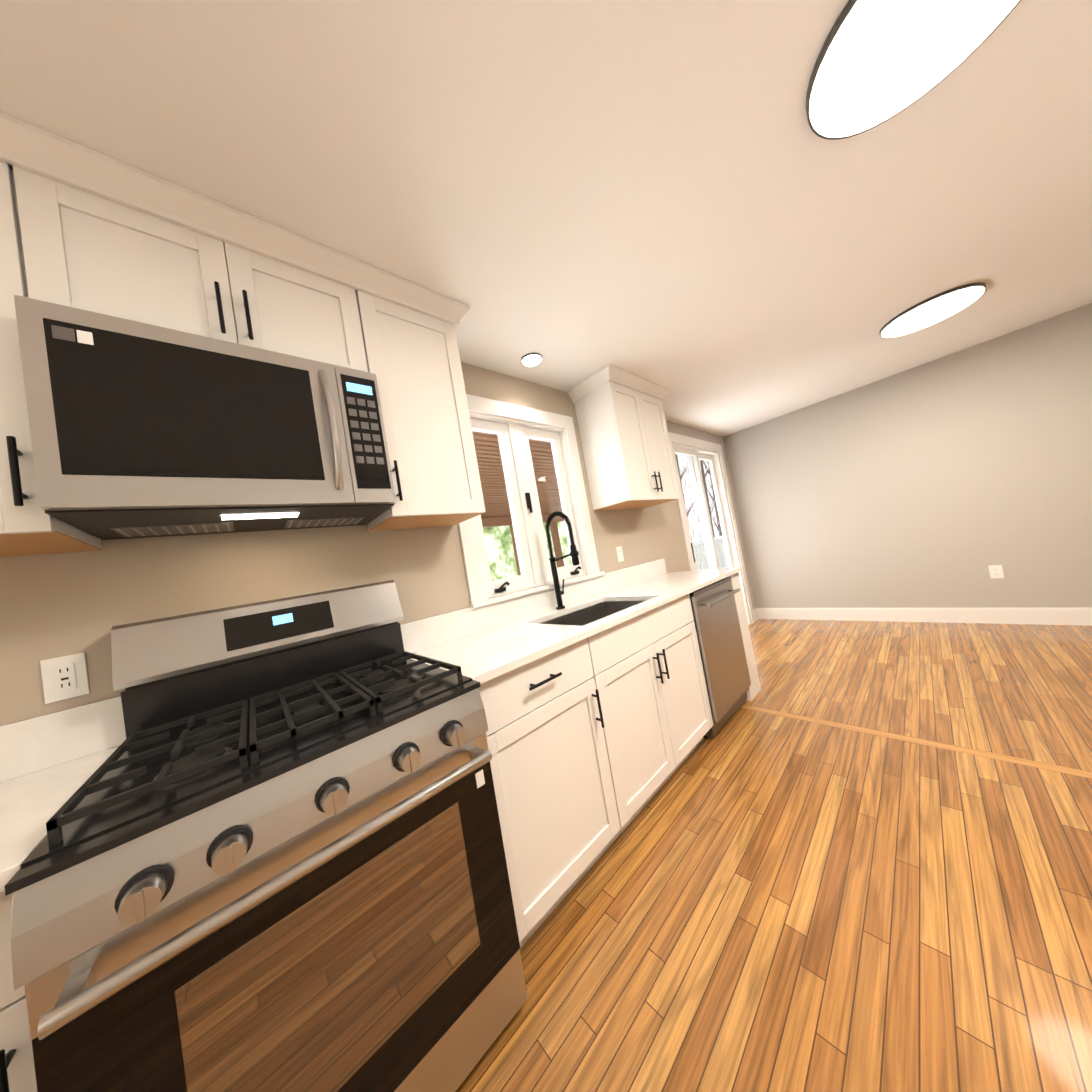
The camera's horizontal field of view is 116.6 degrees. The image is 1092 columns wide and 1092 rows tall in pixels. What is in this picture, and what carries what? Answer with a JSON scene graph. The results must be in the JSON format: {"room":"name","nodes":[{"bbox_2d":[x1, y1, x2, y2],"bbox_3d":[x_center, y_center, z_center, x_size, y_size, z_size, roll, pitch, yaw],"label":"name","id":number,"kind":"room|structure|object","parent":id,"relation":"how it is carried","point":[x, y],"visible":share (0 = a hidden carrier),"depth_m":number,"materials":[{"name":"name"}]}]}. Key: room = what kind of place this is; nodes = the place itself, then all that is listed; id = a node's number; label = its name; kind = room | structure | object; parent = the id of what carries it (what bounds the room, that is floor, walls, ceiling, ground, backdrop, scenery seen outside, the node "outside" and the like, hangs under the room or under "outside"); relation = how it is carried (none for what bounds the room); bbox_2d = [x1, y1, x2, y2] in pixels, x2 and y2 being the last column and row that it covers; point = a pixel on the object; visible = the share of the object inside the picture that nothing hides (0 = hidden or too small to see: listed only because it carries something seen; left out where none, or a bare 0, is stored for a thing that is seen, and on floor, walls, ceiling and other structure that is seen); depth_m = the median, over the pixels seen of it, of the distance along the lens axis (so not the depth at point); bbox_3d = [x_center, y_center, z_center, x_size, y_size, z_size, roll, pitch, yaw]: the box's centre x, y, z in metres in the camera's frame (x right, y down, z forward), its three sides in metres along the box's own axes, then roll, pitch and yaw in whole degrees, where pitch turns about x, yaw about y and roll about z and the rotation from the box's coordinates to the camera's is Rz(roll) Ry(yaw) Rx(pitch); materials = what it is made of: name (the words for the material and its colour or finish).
{"room":"kitchen","nodes":[
{"label":"kitchen","id":0,"kind":"room"},
{"bbox_2d":[0,362,755,725],"bbox_3d":[-0.112,0.128,2.116,7.150,2.440,0.120,-8,-3,-42],"label":"wall","id":1,"kind":"structure","parent":0,"point":[64,604],"depth_m":1.19,"materials":[{"name":"beige paint"}]},
{"bbox_2d":[0,161,101,556],"bbox_3d":[-1.455,-0.415,0.709,0.505,0.870,0.366,-8,-3,-42],"label":"upper cabinet","id":2,"kind":"object","parent":1,"relation":"attached to","point":[28,526],"visible":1,"depth_m":0.75,"materials":[{"name":"white paint"}]},
{"bbox_2d":[40,652,89,703],"bbox_3d":[-1.320,0.361,0.926,0.072,0.116,0.010,-8,-3,-42],"label":"outlet","id":3,"kind":"object","parent":1,"relation":"attached to","point":[64,677],"visible":1,"depth_m":0.92,"materials":[{"name":"white plastic"}]},
{"bbox_2d":[13,166,367,371],"bbox_3d":[-1.044,-0.725,1.127,0.720,0.371,0.366,-8,-3,-42],"label":"upper cabinet","id":4,"kind":"object","parent":1,"relation":"attached to","point":[84,250],"visible":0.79,"depth_m":0.94,"materials":[{"name":"white paint"}]},
{"bbox_2d":[14,295,395,539],"bbox_3d":[-0.936,-0.314,1.073,0.716,0.471,0.474,-8,-3,-42],"label":"over-the-range microwave","id":5,"kind":"object","parent":4,"relation":"attached to","point":[140,430],"visible":1,"depth_m":0.87,"materials":[{"name":"silver metal"}]},
{"bbox_2d":[0,111,469,328],"bbox_3d":[-1.349,-0.902,0.879,2.388,0.074,0.387,-8,-3,-42],"label":"crown molding","id":6,"kind":"structure","parent":1,"relation":"attached to","point":[27,146],"depth_m":0.96,"materials":[{"name":"white paint"}]},
{"bbox_2d":[356,290,485,531],"bbox_3d":[-0.585,-0.538,1.494,0.403,0.870,0.366,-8,-3,-42],"label":"upper cabinet","id":7,"kind":"object","parent":1,"relation":"attached to","point":[413,361],"visible":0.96,"depth_m":1.38,"materials":[{"name":"white paint"}]},
{"bbox_2d":[458,394,604,607],"bbox_3d":[-0.120,-0.309,2.143,1.069,1.175,0.150,-8,-3,-42],"label":"casement window","id":8,"kind":"structure","parent":1,"relation":"in","point":[524,508],"depth_m":2.13,"materials":[{"name":"white paint"}]},
{"bbox_2d":[616,546,623,561],"bbox_3d":[0.581,0.063,2.648,0.072,0.116,0.008,-8,-3,-42],"label":"outlet","id":9,"kind":"object","parent":1,"relation":"attached to","point":[619,552],"visible":1,"depth_m":2.64,"materials":[{"name":"white plastic"}]},
{"bbox_2d":[574,381,679,510],"bbox_3d":[0.663,-0.734,2.624,0.710,0.830,0.366,-8,-3,-42],"label":"upper cabinet","id":10,"kind":"object","parent":1,"relation":"attached to","point":[626,448],"visible":1,"depth_m":2.44,"materials":[{"name":"white paint"}]},
{"bbox_2d":[567,364,669,402],"bbox_3d":[0.594,-1.175,2.631,0.822,0.074,0.387,-8,-3,-42],"label":"crown molding","id":11,"kind":"structure","parent":10,"relation":"attached to","point":[602,376],"depth_m":2.41,"materials":[{"name":"white paint"}]},
{"bbox_2d":[668,432,754,625],"bbox_3d":[1.890,-0.089,3.894,1.440,2.310,0.133,-8,-3,-42],"label":"door frame","id":12,"kind":"structure","parent":1,"relation":"attached to","point":[695,455],"depth_m":3.99,"materials":[{"name":"white paint"}]},
{"bbox_2d":[753,608,758,621],"bbox_3d":[2.005,0.987,3.721,2.036,0.140,0.014,-8,-3,-42],"label":"baseboard","id":13,"kind":"structure","parent":1,"relation":"attached to","point":[755,611],"depth_m":4.35,"materials":[{"name":"white paint"}]},
{"bbox_2d":[0,0,1091,436],"bbox_3d":[0.861,-1.334,0.809,7.390,0.020,3.740,-8,-3,-42],"label":"ceiling","id":14,"kind":"structure","parent":0,"point":[696,216],"depth_m":1.07,"materials":[{"name":"white paint"}]},
{"bbox_2d":[521,353,541,366],"bbox_3d":[-0.085,-1.112,2.020,0.130,0.012,0.130,-8,-3,-42],"label":"recessed light","id":15,"kind":"object","parent":14,"relation":"in","point":[531,359],"visible":1,"depth_m":2.01,"materials":[{"name":"white plastic"}]},
{"bbox_2d":[805,0,1020,139],"bbox_3d":[0.949,-1.325,0.851,0.470,0.024,0.470,-8,-3,-42],"label":"recessed light","id":16,"kind":"object","parent":14,"relation":"in","point":[878,62],"visible":0.96,"depth_m":0.90,"materials":[{"name":"white plastic"}]},
{"bbox_2d":[880,282,985,337],"bbox_3d":[2.555,-1.553,2.251,0.470,0.024,0.470,-8,-3,-42],"label":"recessed light","id":17,"kind":"object","parent":14,"relation":"in","point":[932,310],"visible":1,"depth_m":2.20,"materials":[{"name":"white plastic"}]},
{"bbox_2d":[455,619,1091,1091],"bbox_3d":[1.281,1.104,0.725,7.390,0.050,3.740,-8,-3,-42],"label":"floor","id":18,"kind":"structure","parent":0,"point":[847,857],"depth_m":1.11,"materials":[{"name":"brown wood"}]},
{"bbox_2d":[0,891,36,1091],"bbox_3d":[-1.057,1.018,0.600,0.379,0.905,0.650,-8,-3,-42],"label":"base cabinet","id":19,"kind":"object","parent":18,"relation":"on","point":[17,1070],"visible":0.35,"depth_m":0.50,"materials":[{"name":"white paint"}]},
{"bbox_2d":[4,580,527,1091],"bbox_3d":[-0.625,0.769,0.945,0.762,1.272,0.738,-8,-3,-42],"label":"range","id":20,"kind":"object","parent":18,"relation":"on","point":[268,854],"visible":1,"depth_m":0.71,"materials":[{"name":"silver metal"}]},
{"bbox_2d":[478,638,620,947],"bbox_3d":[-0.145,0.889,1.423,0.554,0.905,0.650,-8,-3,-42],"label":"base cabinet","id":21,"kind":"object","parent":18,"relation":"on","point":[555,797],"visible":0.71,"depth_m":1.19,"materials":[{"name":"white paint"}]},
{"bbox_2d":[587,594,713,844],"bbox_3d":[0.405,0.812,1.919,0.931,0.905,0.650,-8,-3,-42],"label":"base cabinet","id":22,"kind":"object","parent":18,"relation":"on","point":[649,677],"visible":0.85,"depth_m":1.63,"materials":[{"name":"white paint"}]},
{"bbox_2d":[400,558,741,683],"bbox_3d":[0.434,0.376,2.032,2.327,0.379,0.642,-8,-3,-42],"label":"countertop","id":23,"kind":"structure","parent":22,"relation":"on","point":[483,644],"depth_m":1.73,"materials":[{"name":"stone"}]},
{"bbox_2d":[545,511,579,609],"bbox_3d":[0.114,0.080,2.002,0.088,0.579,0.244,-8,-3,-42],"label":"faucet","id":24,"kind":"object","parent":23,"relation":"on","point":[574,553],"visible":1,"depth_m":2.04,"materials":[{"name":"black metal"}]},
{"bbox_2d":[689,577,750,738],"bbox_3d":[0.996,0.729,2.407,0.594,0.901,0.686,-8,-3,-42],"label":"dishwasher","id":25,"kind":"object","parent":18,"relation":"on","point":[721,646],"visible":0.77,"depth_m":2.15,"materials":[{"name":"silver metal"}]},
{"bbox_2d":[728,573,760,700],"bbox_3d":[1.264,0.691,2.718,0.212,0.905,0.615,-8,-3,-42],"label":"base cabinet","id":26,"kind":"object","parent":18,"relation":"on","point":[753,689],"visible":0.23,"depth_m":2.50,"materials":[{"name":"white paint"}]},
{"bbox_3d":[-1.506,1.081,0.195,0.833,0.905,0.650,-8,-3,-42],"label":"base cabinet","id":27,"kind":"object","parent":18,"relation":"on","visible":0},
{"bbox_2d":[0,695,125,892],"bbox_3d":[-1.459,0.534,0.344,1.215,0.164,0.642,-8,-3,-42],"label":"countertop","id":28,"kind":"structure","parent":27,"relation":"on","point":[51,763],"depth_m":0.85,"materials":[{"name":"stone"}]},
{"bbox_2d":[723,303,1091,607],"bbox_3d":[3.754,-0.501,3.189,0.120,2.440,3.740,-8,-3,-42],"label":"wall","id":29,"kind":"structure","parent":0,"point":[945,481],"depth_m":3.17,"materials":[{"name":"grey paint"}]},
{"bbox_2d":[757,608,1091,625],"bbox_3d":[3.900,0.639,3.105,0.014,0.140,3.500,-8,-3,-42],"label":"baseboard","id":30,"kind":"structure","parent":29,"relation":"attached to","point":[1060,616],"depth_m":3.21,"materials":[{"name":"white paint"}]},
{"bbox_2d":[988,565,1003,578],"bbox_3d":[3.966,0.227,2.971,0.008,0.116,0.072,-8,-3,-42],"label":"outlet","id":31,"kind":"object","parent":29,"relation":"attached to","point":[995,571],"visible":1,"depth_m":2.97,"materials":[{"name":"white plastic"}]},
{"label":"outside","id":32,"kind":"structure","parent":0,"visible":0},
{"bbox_2d":[483,521,571,580],"bbox_3d":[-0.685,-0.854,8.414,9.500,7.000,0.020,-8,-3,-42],"label":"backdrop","id":33,"kind":"structure","parent":32,"point":[503,555],"depth_m":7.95,"materials":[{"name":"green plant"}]},
{"bbox_2d":[677,454,718,569],"bbox_3d":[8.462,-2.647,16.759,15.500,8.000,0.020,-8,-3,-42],"label":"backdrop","id":34,"kind":"structure","parent":32,"point":[689,486],"depth_m":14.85,"materials":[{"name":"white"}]},
{"bbox_2d":[675,454,728,569],"bbox_3d":[4.853,-2.610,10.148,15.455,7.304,4.590,-8,-3,-42],"label":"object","id":35,"kind":"object","parent":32,"point":[720,548],"depth_m":11.81,"materials":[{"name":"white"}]},
{"bbox_2d":[472,431,563,575],"bbox_3d":[-0.032,0.309,4.344,6.000,2.809,2.966,-8,-3,-42],"label":"pergola","id":36,"kind":"object","parent":35,"relation":"on","point":[487,455],"depth_m":4.31,"materials":[{"name":"brown wood"}]}
]}

